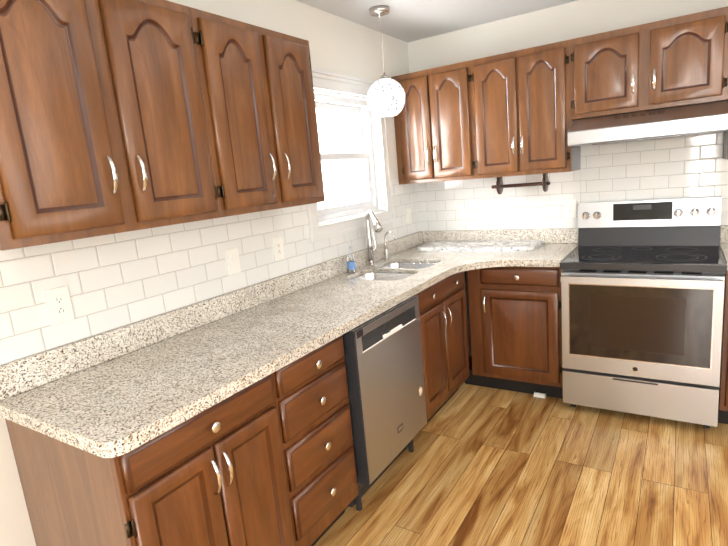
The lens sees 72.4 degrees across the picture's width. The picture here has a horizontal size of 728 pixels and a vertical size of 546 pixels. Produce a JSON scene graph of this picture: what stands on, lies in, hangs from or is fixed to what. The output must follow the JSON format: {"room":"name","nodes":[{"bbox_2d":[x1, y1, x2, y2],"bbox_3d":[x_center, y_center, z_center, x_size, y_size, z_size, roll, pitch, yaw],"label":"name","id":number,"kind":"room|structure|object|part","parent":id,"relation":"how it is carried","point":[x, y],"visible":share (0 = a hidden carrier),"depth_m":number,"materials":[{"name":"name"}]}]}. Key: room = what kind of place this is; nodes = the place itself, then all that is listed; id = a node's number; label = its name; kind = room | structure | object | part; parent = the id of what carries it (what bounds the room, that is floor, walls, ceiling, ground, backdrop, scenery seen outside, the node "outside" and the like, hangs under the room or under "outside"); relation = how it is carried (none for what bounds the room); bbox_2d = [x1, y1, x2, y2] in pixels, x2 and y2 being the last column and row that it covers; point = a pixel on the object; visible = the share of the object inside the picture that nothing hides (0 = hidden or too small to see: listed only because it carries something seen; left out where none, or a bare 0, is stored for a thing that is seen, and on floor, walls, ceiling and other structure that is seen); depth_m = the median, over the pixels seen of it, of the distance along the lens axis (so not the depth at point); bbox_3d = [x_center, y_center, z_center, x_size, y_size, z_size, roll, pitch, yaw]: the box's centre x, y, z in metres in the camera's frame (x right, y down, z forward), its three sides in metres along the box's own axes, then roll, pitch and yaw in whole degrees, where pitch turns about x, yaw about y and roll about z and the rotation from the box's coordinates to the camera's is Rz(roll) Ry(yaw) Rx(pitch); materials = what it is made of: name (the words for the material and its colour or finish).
{"room":"kitchen","nodes":[
{"label":"kitchen","id":0,"kind":"room"},
{"bbox_2d":[0,0,409,545],"bbox_3d":[-1.268,0.107,1.453,0.150,2.440,6.200,2,13,32],"label":"wall","id":1,"kind":"structure","parent":0,"point":[337,44],"depth_m":2.75,"materials":[{"name":"white paint"}]},
{"bbox_2d":[0,0,227,250],"bbox_3d":[-0.885,-0.494,1.575,0.328,0.733,0.726,2,13,32],"label":"upper cabinet","id":2,"kind":"object","parent":1,"relation":"attached to","point":[118,116],"depth_m":1.47,"materials":[{"name":"brown wood"}]},
{"bbox_2d":[0,181,420,364],"bbox_3d":[-0.365,-0.224,2.712,0.006,0.412,3.034,2,13,32],"label":"tile backsplash","id":3,"kind":"structure","parent":1,"relation":"attached to","point":[113,281],"depth_m":1.96,"materials":[{"name":"white tile"}]},
{"bbox_2d":[44,286,73,324],"bbox_3d":[-1.025,0.109,1.673,0.010,0.118,0.074,2,13,32],"label":"outlet","id":4,"kind":"object","parent":3,"relation":"attached to","point":[59,305],"visible":1,"depth_m":1.67,"materials":[{"name":"white plastic"}]},
{"bbox_2d":[225,247,240,274],"bbox_3d":[-0.608,-0.055,2.318,0.014,0.118,0.074,2,13,32],"label":"light switch","id":5,"kind":"object","parent":3,"relation":"attached to","point":[233,261],"visible":1,"depth_m":2.31,"materials":[{"name":"white plastic"}]},
{"bbox_2d":[272,237,284,260],"bbox_3d":[-0.444,-0.125,2.577,0.010,0.118,0.074,2,13,32],"label":"outlet","id":6,"kind":"object","parent":3,"relation":"attached to","point":[278,248],"visible":1,"depth_m":2.57,"materials":[{"name":"white plastic"}]},
{"bbox_2d":[406,208,411,224],"bbox_3d":[0.346,-0.433,3.803,0.014,0.118,0.074,2,13,32],"label":"light switch","id":7,"kind":"object","parent":3,"relation":"attached to","point":[408,216],"visible":1,"depth_m":3.79,"materials":[{"name":"white plastic"}]},
{"bbox_2d":[200,10,324,215],"bbox_3d":[-0.517,-0.639,2.147,0.328,0.733,0.665,2,13,32],"label":"upper cabinet","id":8,"kind":"object","parent":1,"relation":"attached to","point":[263,97],"depth_m":2.02,"materials":[{"name":"brown wood"}]},
{"bbox_2d":[306,67,394,241],"bbox_3d":[-0.145,-0.740,3.144,0.185,0.946,0.983,2,13,32],"label":"window","id":9,"kind":"structure","parent":1,"relation":"in","point":[370,137],"depth_m":3.24,"materials":[{"name":"white"}]},
{"bbox_2d":[296,0,577,42],"bbox_3d":[0.496,-1.082,0.017,4.600,0.120,6.500,2,13,32],"label":"ceiling","id":10,"kind":"structure","parent":0,"point":[407,21],"depth_m":3.10,"materials":[{"name":"white paint"}]},
{"bbox_2d":[367,5,404,116],"bbox_3d":[0.116,-1.252,2.966,0.232,0.603,0.232,2,13,32],"label":"pendant light","id":11,"kind":"object","parent":10,"relation":"hanging from","point":[386,96],"visible":1,"depth_m":2.92,"materials":[{"name":"white glass"}]},
{"bbox_2d":[314,356,727,545],"bbox_3d":[0.723,1.421,0.505,4.600,0.120,6.500,2,13,32],"label":"floor","id":12,"kind":"structure","parent":0,"point":[482,466],"depth_m":2.35,"materials":[{"name":"brown wood"}]},
{"bbox_2d":[5,335,357,545],"bbox_3d":[-0.561,0.761,1.879,0.618,0.874,1.002,2,13,32],"label":"base cabinet","id":13,"kind":"object","parent":12,"relation":"on","point":[268,460],"depth_m":1.54,"materials":[{"name":"brown wood"}]},
{"bbox_2d":[0,230,487,457],"bbox_3d":[-0.018,0.148,2.580,0.750,0.321,3.034,2,13,32],"label":"countertop","id":14,"kind":"structure","parent":13,"relation":"on","point":[119,391],"depth_m":1.80,"materials":[{"name":"stone"}]},
{"bbox_2d":[347,246,355,273],"bbox_3d":[-0.078,-0.082,3.034,0.054,0.166,0.049,2,13,32],"label":"soap bottle","id":15,"kind":"object","parent":14,"relation":"on","point":[351,263],"visible":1,"depth_m":3.02,"materials":[{"name":"blue plastic"}]},
{"bbox_2d":[366,210,382,265],"bbox_3d":[0.066,-0.216,3.146,0.198,0.360,0.180,2,13,32],"label":"kitchen faucet","id":16,"kind":"object","parent":14,"relation":"on","point":[377,228],"visible":1,"depth_m":3.21,"materials":[{"name":"silver metal"}]},
{"bbox_2d":[384,231,394,259],"bbox_3d":[0.180,-0.192,3.400,0.103,0.194,0.068,2,13,32],"label":"faucet","id":17,"kind":"object","parent":14,"relation":"on","point":[386,250],"visible":1,"depth_m":3.40,"materials":[{"name":"silver metal"}]},
{"bbox_2d":[417,240,542,251],"bbox_3d":[0.814,-0.194,3.550,0.840,0.029,0.320,2,13,32],"label":"cutting board","id":18,"kind":"object","parent":14,"relation":"on","point":[485,246],"visible":1,"depth_m":3.47,"materials":[{"name":"white stone"}]},
{"bbox_2d":[343,295,426,510],"bbox_3d":[-0.105,0.594,2.526,0.632,0.872,0.600,2,13,32],"label":"dishwasher","id":19,"kind":"object","parent":12,"relation":"on","point":[383,354],"visible":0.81,"depth_m":2.26,"materials":[{"name":"silver metal"}]},
{"bbox_2d":[415,294,428,422],"bbox_3d":[-0.134,0.593,2.544,0.618,0.874,0.650,2,13,32],"label":"base cabinet","id":20,"kind":"object","parent":12,"relation":"on","point":[415,294],"depth_m":2.68,"materials":[{"name":"brown wood"}]},
{"bbox_2d":[417,271,469,420],"bbox_3d":[0.234,0.448,3.116,0.618,0.874,0.776,2,13,32],"label":"base cabinet","id":21,"kind":"object","parent":12,"relation":"on","point":[444,335],"depth_m":2.92,"materials":[{"name":"brown wood"}]},
{"bbox_2d":[465,266,562,398],"bbox_3d":[1.056,0.321,3.385,0.675,0.874,0.647,2,13,32],"label":"base cabinet","id":22,"kind":"object","parent":12,"relation":"on","point":[515,312],"visible":0.67,"depth_m":3.11,"materials":[{"name":"brown wood"}]},
{"bbox_3d":[0.940,0.024,3.038,0.475,0.108,0.020,2,13,32],"label":"drawer","id":23,"kind":"part","parent":22,"relation":"part of","materials":[{"name":"brown wood"}]},
{"bbox_3d":[0.972,0.386,3.109,0.472,0.570,0.020,2,13,32],"label":"door","id":24,"kind":"part","parent":22,"relation":"part of","materials":[{"name":"brown wood"}]},
{"bbox_3d":[0.974,0.313,3.071,0.471,0.618,0.047,2,13,32],"label":"handle","id":25,"kind":"part","parent":22,"relation":"part of","materials":[{"name":"brown wood"}]},
{"bbox_2d":[472,228,578,268],"bbox_3d":[1.042,-0.163,3.206,0.533,0.140,0.754,2,13,32],"label":"countertop","id":26,"kind":"structure","parent":22,"relation":"on","point":[557,243],"depth_m":3.28,"materials":[{"name":"stone"}]},
{"bbox_2d":[534,392,545,398],"bbox_3d":[1.130,0.784,3.194,0.070,0.029,0.035,2,13,32],"label":"clip","id":27,"kind":"object","parent":12,"relation":"on","point":[539,395],"visible":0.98,"depth_m":3.19,"materials":[{"name":"white plastic"}]},
{"bbox_2d":[560,196,726,428],"bbox_3d":[1.617,0.199,2.913,0.766,1.193,0.713,2,13,32],"label":"range","id":28,"kind":"object","parent":12,"relation":"on","point":[642,287],"visible":1,"depth_m":2.73,"materials":[{"name":"silver metal"}]},
{"bbox_2d":[718,271,727,423],"bbox_3d":[2.268,0.361,2.615,0.652,0.874,0.647,2,13,32],"label":"base cabinet","id":29,"kind":"object","parent":12,"relation":"on","point":[723,406],"visible":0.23,"depth_m":2.57,"materials":[{"name":"brown wood"}]},
{"bbox_2d":[720,225,727,242],"bbox_3d":[2.393,-0.221,2.763,0.670,0.098,0.025,2,13,32],"label":"countertop","id":30,"kind":"structure","parent":29,"relation":"on","point":[723,228],"depth_m":2.92,"materials":[{"name":"stone"}]},
{"bbox_2d":[720,243,727,270],"bbox_3d":[2.239,-0.088,2.528,0.673,0.040,0.634,2,13,32],"label":"countertop","id":31,"kind":"structure","parent":29,"relation":"on","point":[724,247],"depth_m":2.73,"materials":[{"name":"stone"}]},
{"bbox_3d":[2.119,0.424,2.381,0.610,0.570,0.020,2,13,32],"label":"door","id":32,"kind":"part","parent":29,"relation":"part of","materials":[{"name":"brown wood"}]},
{"bbox_2d":[408,0,727,355],"bbox_3d":[2.289,-0.492,2.873,4.600,2.440,0.150,2,13,32],"label":"wall","id":33,"kind":"structure","parent":0,"point":[570,20],"depth_m":3.23,"materials":[{"name":"white paint"}]},
{"bbox_2d":[391,6,727,184],"bbox_3d":[1.397,-1.012,3.004,2.616,0.755,0.357,2,13,32],"label":"upper cabinet","id":34,"kind":"object","parent":33,"relation":"attached to","point":[516,113],"visible":1,"depth_m":3.03,"materials":[{"name":"brown wood"}]},
{"bbox_2d":[491,173,549,193],"bbox_3d":[1.048,-0.597,3.340,0.389,0.120,0.120,2,13,32],"label":"paper towel holder","id":35,"kind":"object","parent":34,"relation":"attached to","point":[499,186],"visible":1,"depth_m":3.33,"materials":[{"name":"black metal"}]},
{"bbox_2d":[568,100,727,146],"bbox_3d":[1.602,-0.839,2.831,0.744,0.161,0.485,2,13,32],"label":"range hood","id":36,"kind":"object","parent":34,"relation":"attached to","point":[686,120],"visible":1,"depth_m":2.65,"materials":[{"name":"white metal"}]},
{"bbox_2d":[417,132,727,230],"bbox_3d":[1.541,-0.592,3.233,2.634,0.770,0.006,2,13,32],"label":"tile backsplash","id":37,"kind":"structure","parent":33,"relation":"attached to","point":[684,167],"depth_m":3.26,"materials":[{"name":"white tile"}]},
{"bbox_2d":[564,200,575,217],"bbox_3d":[1.393,-0.434,3.358,0.074,0.118,0.010,2,13,32],"label":"outlet","id":38,"kind":"object","parent":37,"relation":"attached to","point":[569,208],"visible":1,"depth_m":3.35,"materials":[{"name":"white plastic"}]},
{"label":"outside","id":39,"kind":"structure","parent":0,"visible":0},
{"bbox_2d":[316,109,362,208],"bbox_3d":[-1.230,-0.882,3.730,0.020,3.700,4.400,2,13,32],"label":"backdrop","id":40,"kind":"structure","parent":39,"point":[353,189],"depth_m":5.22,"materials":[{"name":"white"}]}
]}

